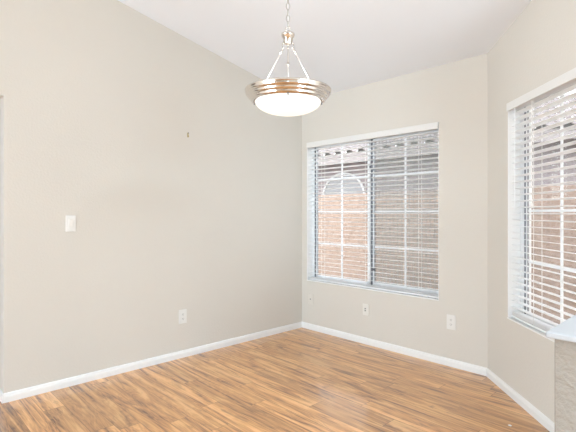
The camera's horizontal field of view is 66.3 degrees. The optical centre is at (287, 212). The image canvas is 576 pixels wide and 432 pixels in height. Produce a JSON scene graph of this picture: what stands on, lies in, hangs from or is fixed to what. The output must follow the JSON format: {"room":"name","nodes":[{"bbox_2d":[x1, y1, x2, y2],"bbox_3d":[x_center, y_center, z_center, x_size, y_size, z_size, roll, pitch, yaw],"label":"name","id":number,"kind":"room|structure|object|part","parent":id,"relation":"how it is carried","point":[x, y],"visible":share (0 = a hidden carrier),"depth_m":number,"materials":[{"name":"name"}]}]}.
{"room":"dining room","nodes":[
{"label":"dining room","id":0,"kind":"room"},
{"bbox_2d":[0,0,301,392],"bbox_3d":[-2.977,-0.896,2.038,8.800,4.332,0.151,0,0,-44],"label":"wall","id":1,"kind":"structure","parent":0,"point":[100,100],"depth_m":3.53,"materials":[{"name":"paint"}]},
{"bbox_2d":[0,389,3,403],"bbox_3d":[-1.956,1.239,2.999,0.013,0.062,0.163,0,0,-43],"label":"baseboard","id":2,"kind":"object","parent":1,"relation":"attached to","point":[1,392],"visible":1,"depth_m":2.94,"materials":[{"name":"white"}]},
{"bbox_2d":[66,215,75,231],"bbox_3d":[-1.594,0.077,3.239,0.069,0.120,0.014,0,0,-44],"label":"light switch","id":3,"kind":"object","parent":1,"relation":"attached to","point":[70,219],"visible":1,"depth_m":3.24,"materials":[{"name":"white plastic"}]},
{"bbox_2d":[4,322,301,402],"bbox_3d":[-0.870,1.239,3.928,2.841,0.062,0.016,0,0,-43],"label":"baseboard","id":4,"kind":"structure","parent":1,"relation":"attached to","point":[71,381],"depth_m":3.57,"materials":[{"name":"white"}]},
{"bbox_2d":[179,309,186,323],"bbox_3d":[-0.925,0.910,3.879,0.076,0.122,0.009,0,0,-44],"label":"wall outlet","id":5,"kind":"object","parent":1,"relation":"attached to","point":[182,313],"visible":1,"depth_m":3.88,"materials":[{"name":"white plastic"}]},
{"bbox_2d":[0,328,549,431],"bbox_3d":[-1.230,1.310,0.178,8.770,0.080,8.153,0,0,-44],"label":"floor","id":6,"kind":"structure","parent":0,"point":[300,379],"depth_m":3.05,"materials":[{"name":"laminate"}]},
{"bbox_2d":[118,0,531,96],"bbox_3d":[-0.703,-2.212,-0.355,8.800,1.998,6.753,0,0,-44],"label":"ceiling","id":7,"kind":"structure","parent":0,"point":[342,45],"depth_m":3.48,"materials":[{"name":"white paint"}]},
{"bbox_2d":[245,0,330,116],"bbox_3d":[0.000,-1.087,2.397,0.469,1.105,0.475,0,0,0],"label":"pendant lamp","id":8,"kind":"object","parent":7,"relation":"hanging from","point":[287,96],"visible":1,"depth_m":2.27,"materials":[{"name":"silver metal"}]},
{"bbox_3d":[0.000,-0.782,2.287,0.006,0.247,0.172,0,0,0],"label":"support rod","id":9,"kind":"part","parent":8,"relation":"part of","materials":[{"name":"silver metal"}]},
{"bbox_3d":[0.000,-0.571,2.400,0.356,0.073,0.356,0,0,0],"label":"lamp shade","id":10,"kind":"part","parent":8,"relation":"part of","materials":[{"name":"white glass"}]},
{"bbox_3d":[0.000,-1.293,2.400,0.019,0.578,0.016,0,0,-38],"label":"chain","id":11,"kind":"part","parent":8,"relation":"part of","materials":[{"name":"silver metal"}]},
{"bbox_2d":[302,53,487,367],"bbox_3d":[0.909,0.013,4.226,0.150,2.515,2.033,0,0,-44],"label":"wall","id":12,"kind":"structure","parent":0,"point":[454,95],"depth_m":3.72,"materials":[{"name":"paint"}]},
{"bbox_2d":[308,293,312,304],"bbox_3d":[0.246,0.938,4.808,0.010,0.117,0.072,0,0,-43],"label":"phone jack","id":13,"kind":"object","parent":12,"relation":"attached to","point":[310,296],"visible":1,"depth_m":4.81,"materials":[{"name":"beige plastic"}]},
{"bbox_2d":[363,303,368,315],"bbox_3d":[0.750,0.936,4.273,0.016,0.110,0.070,0,0,-43],"label":"outlet","id":14,"kind":"object","parent":12,"relation":"attached to","point":[365,306],"visible":1,"depth_m":4.26,"materials":[{"name":"white plastic"}]},
{"bbox_2d":[307,122,438,300],"bbox_3d":[0.795,-0.015,4.343,0.152,1.515,1.550,0,0,-44],"label":"window","id":15,"kind":"structure","parent":12,"relation":"in","point":[312,244],"depth_m":4.38,"materials":[{"name":"white plastic"}]},
{"bbox_3d":[0.569,-0.015,4.642,0.018,1.447,0.737,0,0,-44],"label":"sash","id":16,"kind":"part","parent":15,"relation":"part of","materials":[{"name":"glass"}]},
{"bbox_2d":[307,122,438,297],"bbox_3d":[0.765,-0.020,4.314,0.082,1.498,1.546,0,0,-44],"label":"window blind","id":17,"kind":"object","parent":15,"relation":"attached to","point":[431,126],"visible":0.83,"depth_m":4.20,"materials":[{"name":"white plastic"}]},
{"bbox_3d":[0.378,-0.001,4.740,0.055,1.431,0.003,0,0,-44],"label":"ladder cord","id":18,"kind":"part","parent":17,"relation":"part of","materials":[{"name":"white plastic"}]},
{"bbox_3d":[0.774,-0.001,4.323,0.055,1.431,0.003,0,0,-44],"label":"ladder cord","id":19,"kind":"part","parent":17,"relation":"part of","materials":[{"name":"white fabric"}]},
{"bbox_3d":[0.775,0.721,4.323,0.050,0.016,1.528,0,0,-44],"label":"rail","id":20,"kind":"part","parent":17,"relation":"part of","materials":[{"name":"white plastic"}]},
{"bbox_3d":[1.170,-0.001,3.907,0.055,1.431,0.003,0,0,-44],"label":"ladder cord","id":21,"kind":"part","parent":17,"relation":"part of","materials":[{"name":"white fabric"}]},
{"bbox_3d":[1.097,-0.015,4.116,0.018,1.447,0.737,0,0,-44],"label":"sash","id":22,"kind":"part","parent":15,"relation":"part of","materials":[{"name":"white plastic"}]},
{"bbox_2d":[302,322,486,375],"bbox_3d":[0.850,1.239,4.170,0.015,0.062,2.033,0,0,-43],"label":"baseboard","id":23,"kind":"structure","parent":12,"relation":"attached to","point":[453,363],"depth_m":3.97,"materials":[{"name":"white"}]},
{"bbox_2d":[447,314,455,329],"bbox_3d":[1.350,0.903,3.648,0.009,0.122,0.078,0,0,-44],"label":"wall outlet","id":24,"kind":"object","parent":12,"relation":"attached to","point":[451,319],"visible":1,"depth_m":3.64,"materials":[{"name":"white plastic"}]},
{"bbox_2d":[488,0,575,422],"bbox_3d":[1.614,-0.082,2.801,0.150,2.704,1.270,0,0,1],"label":"wall","id":25,"kind":"structure","parent":0,"point":[539,46],"depth_m":2.98,"materials":[{"name":"paint"}]},
{"bbox_2d":[486,368,554,431],"bbox_3d":[1.533,1.239,2.803,0.014,0.062,1.270,0,0,1],"label":"baseboard","id":26,"kind":"structure","parent":25,"relation":"attached to","point":[527,406],"depth_m":2.87,"materials":[{"name":"white"}]},
{"bbox_2d":[507,83,575,341],"bbox_3d":[1.608,-0.015,2.659,0.152,1.515,0.890,0,0,1],"label":"window","id":27,"kind":"structure","parent":25,"relation":"in","point":[513,225],"depth_m":3.08,"materials":[{"name":"white plastic"}]},
{"bbox_2d":[506,68,575,332],"bbox_3d":[1.566,-0.020,2.660,0.082,1.498,0.886,0,0,1],"label":"window blind","id":28,"kind":"object","parent":27,"relation":"attached to","point":[567,79],"visible":0.95,"depth_m":2.71,"materials":[{"name":"white plastic"}]},
{"bbox_3d":[1.580,0.721,2.659,0.050,0.016,0.868,0,0,1],"label":"rail","id":29,"kind":"part","parent":28,"relation":"part of","materials":[{"name":"white plastic"}]},
{"bbox_3d":[1.552,-0.376,2.806,0.014,0.692,0.014,0,0,24],"label":"lift cord","id":30,"kind":"part","parent":28,"relation":"part of","materials":[{"name":"white fabric"}]},
{"bbox_3d":[1.583,-0.001,2.795,0.055,1.431,0.003,0,0,2],"label":"ladder cord","id":31,"kind":"part","parent":28,"relation":"part of","materials":[{"name":"white fabric"}]},
{"bbox_3d":[1.651,-0.015,2.658,0.018,1.447,0.822,0,0,1],"label":"sash","id":32,"kind":"part","parent":27,"relation":"part of","materials":[{"name":"white plastic"}]},
{"bbox_2d":[555,339,575,431],"bbox_3d":[1.298,0.861,1.827,0.796,0.818,0.130,0,0,-44],"label":"wall","id":33,"kind":"structure","parent":0,"point":[565,351],"depth_m":1.57,"materials":[{"name":"beige paint"}]},
{"bbox_2d":[546,315,575,342],"bbox_3d":[1.272,0.441,1.803,0.768,0.022,0.174,0,0,-44],"label":"trim","id":34,"kind":"structure","parent":33,"relation":"on","point":[566,330],"depth_m":1.60,"materials":[{"name":"grey paint"}]},
{"label":"outside","id":35,"kind":"structure","parent":0,"visible":0},
{"bbox_3d":[5.634,1.470,10.875,15.840,0.100,32.000,0,0,-44],"label":"ground","id":36,"kind":"structure","parent":35,"visible":0},
{"bbox_2d":[318,185,575,323],"bbox_3d":[1.357,0.557,6.809,0.152,1.727,28.000,0,0,-44],"label":"wall","id":37,"kind":"structure","parent":36,"relation":"on","point":[332,230],"depth_m":6.24,"materials":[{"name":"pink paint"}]},
{"bbox_2d":[318,93,575,194],"bbox_3d":[4.166,-0.651,9.479,4.000,4.142,20.400,0,0,-44],"label":"house","id":38,"kind":"structure","parent":36,"relation":"on","point":[573,162],"depth_m":9.04,"materials":[{"name":"grey paint"}]},
{"bbox_3d":[1.314,-0.193,10.502,0.001,1.470,1.240,0,0,-44],"label":"pane","id":39,"kind":"part","parent":38,"relation":"part of","materials":[{"name":"glass"}]}
]}

